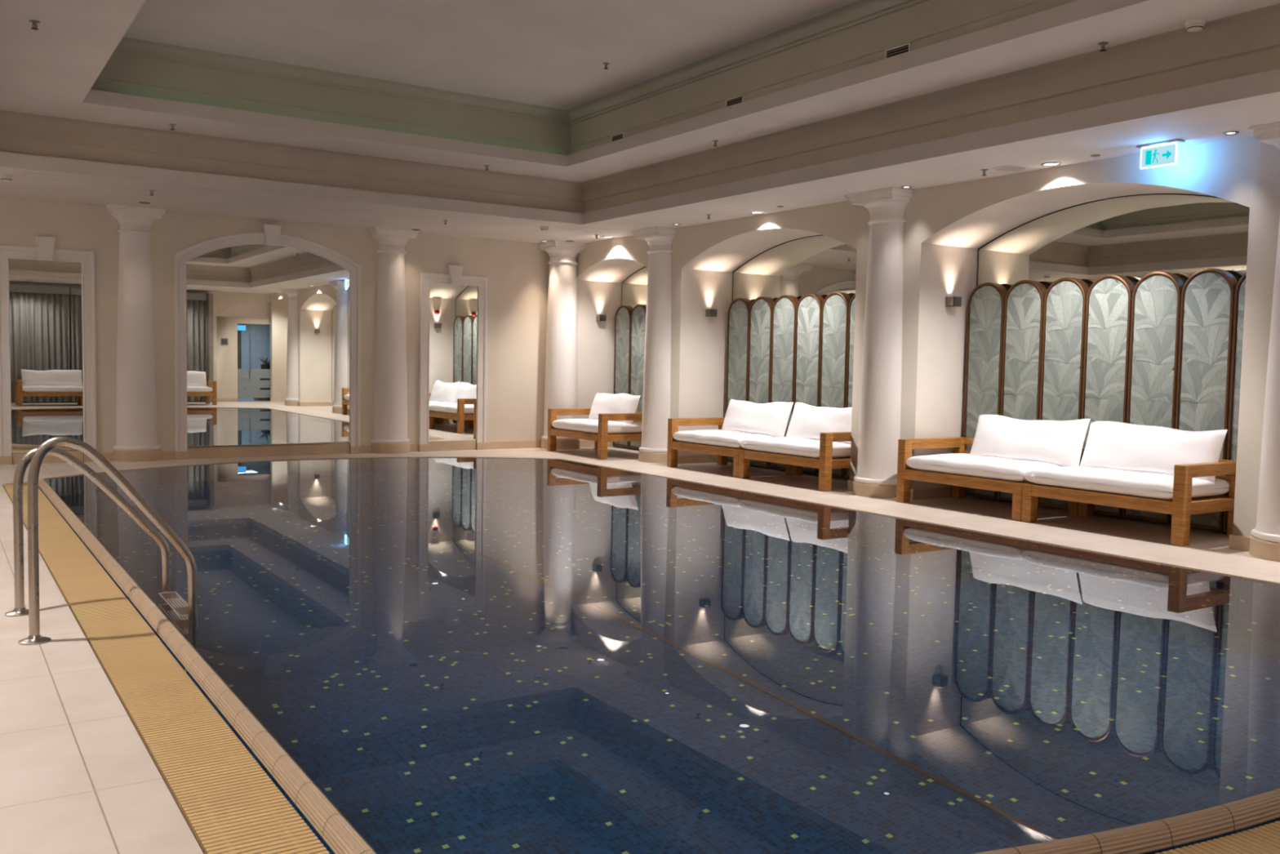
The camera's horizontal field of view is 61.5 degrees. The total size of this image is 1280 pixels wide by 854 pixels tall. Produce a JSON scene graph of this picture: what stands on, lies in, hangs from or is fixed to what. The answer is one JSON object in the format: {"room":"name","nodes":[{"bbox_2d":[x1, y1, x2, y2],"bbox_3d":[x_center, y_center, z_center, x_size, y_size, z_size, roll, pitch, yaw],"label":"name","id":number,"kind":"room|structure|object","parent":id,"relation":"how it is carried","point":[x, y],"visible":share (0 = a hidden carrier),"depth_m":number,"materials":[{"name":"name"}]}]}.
{"room":"indoor swimming pool","nodes":[
{"label":"indoor swimming pool","id":0,"kind":"room"},
{"bbox_2d":[0,196,549,458],"bbox_3d":[-4.563,-1.093,13.358,8.430,2.915,0.001,-1,4,-33],"label":"wall","id":1,"kind":"structure","parent":0,"point":[517,273],"depth_m":13.99,"materials":[{"name":"paint"}]},
{"bbox_2d":[0,235,97,465],"bbox_3d":[-6.597,-0.846,11.980,0.974,2.512,0.084,-1,4,-33],"label":"wall mirror","id":2,"kind":"object","parent":1,"relation":"attached to","point":[48,380],"visible":0.89,"depth_m":12.00,"materials":[{"name":"white paint"}]},
{"bbox_2d":[8,258,83,452],"bbox_3d":[-6.617,-0.785,12.013,0.710,2.125,0.006,-1,4,-33],"label":"mirror glass","id":3,"kind":"object","parent":2,"relation":"on","point":[46,296],"depth_m":12.00,"materials":[{"name":"silver metal"}]},
{"bbox_2d":[173,223,360,459],"bbox_3d":[-4.547,-1.060,13.317,2.244,2.855,0.089,-1,4,-33],"label":"wall mirror","id":4,"kind":"object","parent":1,"relation":"attached to","point":[268,323],"visible":1,"depth_m":13.31,"materials":[{"name":"white paint"}]},
{"bbox_2d":[100,440,541,461],"bbox_3d":[-4.594,0.313,13.430,8.410,0.100,0.014,-1,4,-33],"label":"baseboard","id":5,"kind":"structure","parent":1,"relation":"attached to","point":[165,455],"depth_m":15.07,"materials":[{"name":"beige stone"}]},
{"bbox_2d":[418,265,488,451],"bbox_3d":[-2.528,-0.931,14.664,0.984,2.512,0.084,-1,4,-33],"label":"wall mirror","id":6,"kind":"object","parent":1,"relation":"attached to","point":[453,347],"visible":1,"depth_m":14.68,"materials":[{"name":"white paint"}]},
{"bbox_2d":[428,283,478,441],"bbox_3d":[-2.549,-0.870,14.697,0.710,2.125,0.006,-1,4,-33],"label":"mirror glass","id":7,"kind":"object","parent":6,"relation":"on","point":[453,308],"depth_m":14.69,"materials":[{"name":"silver metal"}]},
{"bbox_2d":[0,0,1279,243],"bbox_3d":[0.837,-2.596,6.551,10.100,1.100,17.200,-1,4,-33],"label":"ceiling","id":8,"kind":"structure","parent":0,"point":[356,113],"depth_m":9.57,"materials":[{"name":"paint"}]},
{"bbox_2d":[0,173,13,181],"bbox_3d":[-6.028,-2.365,10.244,0.116,0.057,0.116,-1,4,-33],"label":"smoke detector","id":9,"kind":"object","parent":8,"relation":"attached to","point":[3,177],"visible":1,"depth_m":10.21,"materials":[{"name":"white plastic"}]},
{"bbox_2d":[28,19,39,30],"bbox_3d":[-3.968,-2.632,7.058,0.066,0.051,0.066,-1,4,-33],"label":"sprinkler","id":10,"kind":"object","parent":8,"relation":"attached to","point":[34,22],"visible":1,"depth_m":7.05,"materials":[{"name":"grey metal"}]},
{"bbox_2d":[138,201,150,204],"bbox_3d":[-5.487,-2.480,11.926,0.120,0.009,0.120,-1,4,-33],"label":"recessed light","id":11,"kind":"object","parent":8,"relation":"in","point":[141,202],"visible":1,"depth_m":11.92,"materials":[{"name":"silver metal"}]},
{"bbox_2d":[168,124,176,130],"bbox_3d":[-4.408,-2.826,10.153,0.066,0.051,0.066,-1,4,-33],"label":"sprinkler","id":12,"kind":"object","parent":8,"relation":"attached to","point":[171,125],"visible":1,"depth_m":10.14,"materials":[{"name":"grey metal"}]},
{"bbox_2d":[539,226,548,231],"bbox_3d":[-1.190,-2.463,13.387,0.116,0.057,0.116,-1,4,-33],"label":"smoke detector","id":13,"kind":"object","parent":8,"relation":"attached to","point":[542,228],"visible":1,"depth_m":13.35,"materials":[{"name":"white plastic"}]},
{"bbox_2d":[602,62,609,69],"bbox_3d":[-0.315,-3.349,9.998,0.066,0.051,0.066,-1,4,-33],"label":"sprinkler","id":14,"kind":"object","parent":8,"relation":"attached to","point":[605,64],"visible":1,"depth_m":9.99,"materials":[{"name":"grey metal"}]},
{"bbox_2d":[601,235,613,238],"bbox_3d":[-0.431,-2.532,14.377,0.156,0.009,0.156,-1,4,-33],"label":"recessed light","id":15,"kind":"object","parent":8,"relation":"in","point":[604,237],"visible":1,"depth_m":14.37,"materials":[{"name":"white metal"}]},
{"bbox_2d":[610,131,624,142],"bbox_3d":[-0.236,-3.030,11.299,0.008,0.090,0.250,-1,4,-33],"label":"ceiling vent","id":16,"kind":"object","parent":8,"relation":"in","point":[620,135],"visible":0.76,"depth_m":11.30,"materials":[{"name":"white plastic"}]},
{"bbox_2d":[711,140,718,146],"bbox_3d":[0.729,-2.746,10.432,0.066,0.051,0.066,-1,4,-33],"label":"sprinkler","id":17,"kind":"object","parent":8,"relation":"attached to","point":[714,141],"visible":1,"depth_m":10.42,"materials":[{"name":"grey metal"}]},
{"bbox_2d":[725,94,743,106],"bbox_3d":[0.848,-2.912,9.658,0.008,0.090,0.250,-1,4,-33],"label":"ceiling vent","id":18,"kind":"object","parent":8,"relation":"in","point":[740,99],"visible":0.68,"depth_m":9.66,"materials":[{"name":"white plastic"}]},
{"bbox_2d":[750,211,764,213],"bbox_3d":[1.282,-2.345,11.787,0.156,0.009,0.156,-1,4,-33],"label":"recessed light","id":19,"kind":"object","parent":8,"relation":"in","point":[751,212],"visible":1,"depth_m":11.79,"materials":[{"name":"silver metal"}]},
{"bbox_2d":[884,42,911,58],"bbox_3d":[1.922,-2.795,8.035,0.008,0.090,0.250,-1,4,-33],"label":"ceiling vent","id":20,"kind":"object","parent":8,"relation":"in","point":[906,47],"visible":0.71,"depth_m":8.03,"materials":[{"name":"white plastic"}]},
{"bbox_2d":[901,186,911,188],"bbox_3d":[2.462,-2.213,9.947,0.100,0.009,0.100,-1,4,-33],"label":"recessed light","id":21,"kind":"object","parent":8,"relation":"in","point":[902,187],"visible":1,"depth_m":9.95,"materials":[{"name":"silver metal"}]},
{"bbox_2d":[980,168,988,176],"bbox_3d":[2.884,-2.129,9.019,0.066,0.051,0.066,-1,4,-33],"label":"sprinkler","id":22,"kind":"object","parent":8,"relation":"attached to","point":[983,170],"visible":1,"depth_m":9.01,"materials":[{"name":"grey metal"}]},
{"bbox_2d":[991,164,1027,172],"bbox_3d":[3.070,-2.141,8.937,0.280,0.009,0.280,-1,4,-33],"label":"ceiling speaker","id":23,"kind":"object","parent":8,"relation":"attached to","point":[1002,168],"visible":1,"depth_m":8.93,"materials":[{"name":"white plastic"}]},
{"bbox_2d":[995,166,1025,171],"bbox_3d":[3.070,-2.142,8.937,0.240,0.001,0.240,-1,4,-33],"label":"grille","id":24,"kind":"object","parent":23,"relation":"attached to","point":[1009,168],"depth_m":8.95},
{"bbox_2d":[1040,162,1061,166],"bbox_3d":[3.327,-2.123,8.712,0.156,0.009,0.156,-1,4,-33],"label":"recessed light","id":25,"kind":"object","parent":8,"relation":"in","point":[1046,164],"visible":1,"depth_m":8.71,"materials":[{"name":"white metal"}]},
{"bbox_2d":[1090,154,1100,157],"bbox_3d":[3.522,-2.095,8.326,0.072,0.011,0.072,-1,4,-33],"label":"ceiling sensor","id":26,"kind":"object","parent":8,"relation":"attached to","point":[1092,155],"visible":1,"depth_m":8.31,"materials":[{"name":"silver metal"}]},
{"bbox_2d":[1097,41,1108,51],"bbox_3d":[3.053,-2.504,7.098,0.066,0.051,0.066,-1,4,-33],"label":"sprinkler","id":27,"kind":"object","parent":8,"relation":"attached to","point":[1103,44],"visible":1,"depth_m":7.09,"materials":[{"name":"grey metal"}]},
{"bbox_2d":[1136,138,1185,169],"bbox_3d":[3.787,-1.981,7.846,0.090,0.172,0.320,-1,4,-33],"label":"exit sign","id":28,"kind":"object","parent":8,"relation":"hanging from","point":[1162,153],"visible":1,"depth_m":7.83,"materials":[{"name":"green plastic"}]},
{"bbox_2d":[1184,18,1205,32],"bbox_3d":[3.420,-2.466,6.635,0.116,0.057,0.116,-1,4,-33],"label":"smoke detector","id":29,"kind":"object","parent":8,"relation":"attached to","point":[1197,24],"visible":1,"depth_m":6.60,"materials":[{"name":"white plastic"}]},
{"bbox_2d":[1222,131,1239,135],"bbox_3d":[4.094,-2.034,7.460,0.100,0.009,0.100,-1,4,-33],"label":"recessed light","id":30,"kind":"object","parent":8,"relation":"in","point":[1228,133],"visible":1,"depth_m":7.46,"materials":[{"name":"white metal"}]},
{"bbox_2d":[1245,0,1271,4],"bbox_3d":[3.564,-2.450,5.963,0.404,0.004,0.504,-1,4,-33],"label":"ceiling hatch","id":31,"kind":"object","parent":8,"relation":"attached to","point":[1255,2],"visible":1,"depth_m":6.23,"materials":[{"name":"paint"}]},
{"bbox_2d":[0,446,1279,853],"bbox_3d":[0.764,0.934,6.727,10.150,0.140,17.350,-1,4,-33],"label":"floor","id":32,"kind":"structure","parent":0,"point":[77,775],"depth_m":4.32,"materials":[{"name":"tile"}]},
{"bbox_2d":[4,436,197,644],"bbox_3d":[-2.529,0.885,5.069,0.772,1.734,0.748,-1,4,-33],"label":"pool ladder","id":33,"kind":"object","parent":32,"relation":"attached to","point":[36,455],"visible":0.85,"depth_m":4.94,"materials":[{"name":"silver metal"}]},
{"bbox_2d":[105,204,166,462],"bbox_3d":[-5.907,-1.071,12.590,0.610,2.914,0.610,-1,4,-33],"label":"column","id":34,"kind":"structure","parent":32,"relation":"on","point":[136,390],"depth_m":12.41,"materials":[{"name":"white paint"}]},
{"bbox_2d":[3,483,329,853],"bbox_3d":[-3.237,0.836,6.195,0.260,0.030,9.620,-1,4,-33],"label":"gutter grating","id":35,"kind":"object","parent":32,"relation":"in","point":[230,805],"visible":0.96,"depth_m":3.66,"materials":[{"name":"plastic"}]},
{"bbox_2d":[368,226,420,453],"bbox_3d":[-3.320,-1.123,14.261,0.610,2.914,0.610,-1,4,-33],"label":"column","id":36,"kind":"structure","parent":32,"relation":"on","point":[390,406],"depth_m":14.08,"materials":[{"name":"white paint"}]},
{"bbox_2d":[537,240,586,449],"bbox_3d":[-1.119,-1.150,15.391,0.610,2.914,0.610,-1,4,-33],"label":"column","id":37,"kind":"structure","parent":32,"relation":"on","point":[561,358],"depth_m":15.20,"materials":[{"name":"white paint"}]},
{"bbox_2d":[547,408,642,459],"bbox_3d":[-0.532,0.074,14.630,0.860,0.585,1.440,-1,4,-33],"label":"lounge chair","id":38,"kind":"object","parent":32,"relation":"on","point":[602,430],"visible":0.84,"depth_m":14.15,"materials":[{"name":"brown wood"}]},
{"bbox_2d":[551,418,641,433],"bbox_3d":[-0.550,-0.019,14.611,0.788,0.149,1.256,-1,4,-33],"label":"seat cushion","id":39,"kind":"object","parent":38,"relation":"on","point":[564,425],"depth_m":14.24,"materials":[{"name":"white fabric"}]},
{"bbox_2d":[588,392,640,423],"bbox_3d":[-0.359,-0.256,14.684,0.244,0.417,1.124,-1,4,-35],"label":"cushion","id":40,"kind":"object","parent":38,"relation":"on","point":[602,403],"visible":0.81,"depth_m":14.53,"materials":[{"name":"white fabric"}]},
{"bbox_2d":[612,304,646,448],"bbox_3d":[0.124,-0.696,15.104,0.110,2.050,1.693,-1,4,-33],"label":"folding screen","id":41,"kind":"object","parent":32,"relation":"on","point":[629,322],"visible":0.33,"depth_m":15.42,"materials":[{"name":"grey fabric"}]},
{"bbox_2d":[11,486,1279,853],"bbox_3d":[-0.850,1.421,7.972,6.200,1.380,11.690,-1,4,-33],"label":"basin","id":42,"kind":"object","parent":32,"relation":"in","point":[219,712],"visible":0.04,"depth_m":3.31,"materials":[{"name":"blue tile"}]},
{"bbox_2d":[38,456,1279,853],"bbox_3d":[-0.837,0.735,7.931,5.642,0.059,11.132,-1,4,-33],"label":"pool edge","id":43,"kind":"structure","parent":42,"relation":"attached to","point":[341,837],"depth_m":3.03,"materials":[{"name":"tile"}]},
{"bbox_2d":[44,457,1279,853],"bbox_3d":[-0.850,1.436,7.973,5.566,1.450,11.056,-1,4,-33],"label":"pool water","id":44,"kind":"object","parent":42,"relation":"in","point":[460,655],"visible":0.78,"depth_m":4.38,"materials":[{"name":"blue liquid"}]},
{"bbox_2d":[631,226,677,462],"bbox_3d":[0.282,-1.021,13.672,0.610,2.914,0.610,-1,4,-33],"label":"column","id":45,"kind":"structure","parent":32,"relation":"on","point":[653,448],"depth_m":13.48,"materials":[{"name":"white paint"}]},
{"bbox_2d":[666,417,791,477],"bbox_3d":[1.067,0.221,12.665,0.860,0.585,1.370,-1,4,-33],"label":"sofa section","id":46,"kind":"object","parent":32,"relation":"on","point":[720,442],"visible":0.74,"depth_m":12.57,"materials":[{"name":"brown wood"}]},
{"bbox_2d":[672,429,786,448],"bbox_3d":[1.073,0.131,12.610,0.788,0.149,1.274,-1,4,-33],"label":"seat cushion","id":47,"kind":"object","parent":46,"relation":"on","point":[704,438],"depth_m":12.40,"materials":[{"name":"white fabric"}]},
{"bbox_2d":[721,399,793,437],"bbox_3d":[1.349,-0.101,12.571,0.257,0.425,1.159,-1,4,-31],"label":"cushion","id":48,"kind":"object","parent":46,"relation":"on","point":[771,419],"visible":0.94,"depth_m":12.40,"materials":[{"name":"white fabric"}]},
{"bbox_2d":[725,292,855,479],"bbox_3d":[1.827,-0.510,12.527,0.110,2.050,2.543,-1,4,-33],"label":"folding screen","id":49,"kind":"object","parent":32,"relation":"on","point":[788,348],"visible":0.56,"depth_m":12.52,"materials":[{"name":"grey fabric"}]},
{"bbox_2d":[738,431,851,491],"bbox_3d":[1.825,0.304,11.520,0.860,0.585,1.370,-1,4,-33],"label":"sofa section","id":50,"kind":"object","parent":32,"relation":"on","point":[825,454],"visible":0.71,"depth_m":11.08,"materials":[{"name":"brown wood"}]},
{"bbox_2d":[740,437,850,457],"bbox_3d":[1.782,0.208,11.537,0.788,0.149,1.274,-1,4,-33],"label":"seat cushion","id":51,"kind":"object","parent":50,"relation":"on","point":[772,447],"depth_m":11.27,"materials":[{"name":"white fabric"}]},
{"bbox_2d":[785,401,852,444],"bbox_3d":[1.992,-0.035,11.595,0.244,0.421,1.142,-1,4,-34],"label":"cushion","id":52,"kind":"object","parent":50,"relation":"on","point":[807,421],"visible":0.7,"depth_m":11.58,"materials":[{"name":"white fabric"}]},
{"bbox_2d":[845,186,913,497],"bbox_3d":[2.396,-0.790,10.474,0.610,2.914,0.610,-1,4,-33],"label":"column","id":53,"kind":"structure","parent":32,"relation":"on","point":[880,404],"depth_m":10.29,"materials":[{"name":"white paint"}]},
{"bbox_2d":[896,436,1084,520],"bbox_3d":[3.127,0.439,9.677,0.860,0.585,1.370,-1,4,-33],"label":"sofa section","id":54,"kind":"object","parent":32,"relation":"on","point":[960,469],"visible":0.73,"depth_m":9.54,"materials":[{"name":"white fabric"}]},
{"bbox_2d":[906,453,1061,481],"bbox_3d":[3.133,0.348,9.622,0.788,0.149,1.274,-1,4,-33],"label":"seat cushion","id":55,"kind":"object","parent":54,"relation":"on","point":[957,466],"depth_m":9.40,"materials":[{"name":"white fabric"}]},
{"bbox_2d":[969,414,1090,466],"bbox_3d":[3.432,0.115,9.568,0.242,0.440,1.151,-1,4,-35],"label":"cushion","id":56,"kind":"object","parent":54,"relation":"on","point":[1059,442],"visible":0.95,"depth_m":9.43,"materials":[{"name":"white fabric"}]},
{"bbox_2d":[963,268,1246,532],"bbox_3d":[4.006,-0.272,9.232,0.110,2.050,2.968,-1,4,-33],"label":"folding screen","id":57,"kind":"object","parent":32,"relation":"on","point":[1163,350],"visible":0.57,"depth_m":9.13,"materials":[{"name":"grey fabric"}]},
{"bbox_2d":[1021,448,1236,546],"bbox_3d":[3.884,0.521,8.531,0.860,0.585,1.370,-1,4,-33],"label":"sofa section","id":58,"kind":"object","parent":32,"relation":"on","point":[1181,495],"visible":0.91,"depth_m":8.14,"materials":[{"name":"white fabric"}]},
{"bbox_2d":[1024,466,1229,499],"bbox_3d":[3.842,0.426,8.549,0.788,0.149,1.274,-1,4,-33],"label":"seat cushion","id":59,"kind":"object","parent":58,"relation":"on","point":[1095,482],"depth_m":8.27,"materials":[{"name":"white fabric"}]},
{"bbox_2d":[1079,421,1227,484],"bbox_3d":[4.068,0.186,8.606,0.250,0.417,1.150,-1,4,-31],"label":"cushion","id":60,"kind":"object","parent":58,"relation":"on","point":[1109,444],"visible":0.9,"depth_m":8.53,"materials":[{"name":"white fabric"}]},
{"bbox_2d":[1154,820,1279,853],"bbox_3d":[2.086,1.093,3.505,6.137,0.022,1.046,-1,4,-33],"label":"gutter grating","id":61,"kind":"object","parent":32,"relation":"in","point":[1265,839],"visible":1,"depth_m":2.87,"materials":[{"name":"plastic"}]},
{"bbox_2d":[1248,121,1279,561],"bbox_3d":[4.510,-0.559,7.277,0.610,2.914,0.610,-1,4,-33],"label":"column","id":62,"kind":"structure","parent":32,"relation":"on","point":[1264,539],"depth_m":7.27,"materials":[{"name":"white paint"}]},
{"bbox_2d":[576,135,1279,537],"bbox_3d":[4.081,-0.687,9.284,1.540,2.915,16.350,-1,4,-33],"label":"wall","id":63,"kind":"structure","parent":0,"point":[945,227],"depth_m":10.24,"materials":[{"name":"paint"}]},
{"bbox_2d":[596,315,606,321],"bbox_3d":[-0.564,-1.583,15.663,0.104,0.092,0.105,-1,4,-33],"label":"wall sconce","id":64,"kind":"object","parent":63,"relation":"attached to","point":[599,317],"visible":1,"depth_m":15.63,"materials":[{"name":"grey metal"}]},
{"bbox_2d":[621,266,648,307],"bbox_3d":[0.267,-1.028,15.114,0.020,2.536,1.992,-1,4,-33],"label":"mirror","id":65,"kind":"object","parent":63,"relation":"attached to","point":[634,287],"visible":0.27,"depth_m":15.57,"materials":[{"name":"silver metal"}]},
{"bbox_2d":[705,309,717,316],"bbox_3d":[0.892,-1.425,13.479,0.104,0.092,0.105,-1,4,-33],"label":"wall sconce","id":66,"kind":"object","parent":63,"relation":"attached to","point":[708,313],"visible":1,"depth_m":13.44,"materials":[{"name":"grey metal"}]},
{"bbox_2d":[732,235,857,302],"bbox_3d":[1.991,-0.890,12.505,0.020,2.636,2.992,-1,4,-33],"label":"mirror","id":67,"kind":"object","parent":63,"relation":"attached to","point":[823,265],"visible":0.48,"depth_m":12.64,"materials":[{"name":"silver metal"}]},
{"bbox_2d":[579,440,1249,551],"bbox_3d":[3.182,0.664,9.988,0.794,0.100,14.350,-1,4,-33],"label":"baseboard","id":68,"kind":"structure","parent":63,"relation":"attached to","point":[1236,542],"depth_m":10.39,"materials":[{"name":"beige stone"}]},
{"bbox_2d":[945,296,961,306],"bbox_3d":[2.989,-1.194,10.270,0.104,0.092,0.105,-1,4,-33],"label":"wall sconce","id":69,"kind":"object","parent":63,"relation":"attached to","point":[951,301],"visible":1,"depth_m":10.23,"materials":[{"name":"grey metal"}]},
{"bbox_2d":[976,193,1249,291],"bbox_3d":[4.105,-0.659,9.308,0.020,2.636,2.992,-1,4,-33],"label":"mirror","id":70,"kind":"object","parent":63,"relation":"attached to","point":[1131,237],"visible":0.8,"depth_m":9.20,"materials":[{"name":"silver metal"}]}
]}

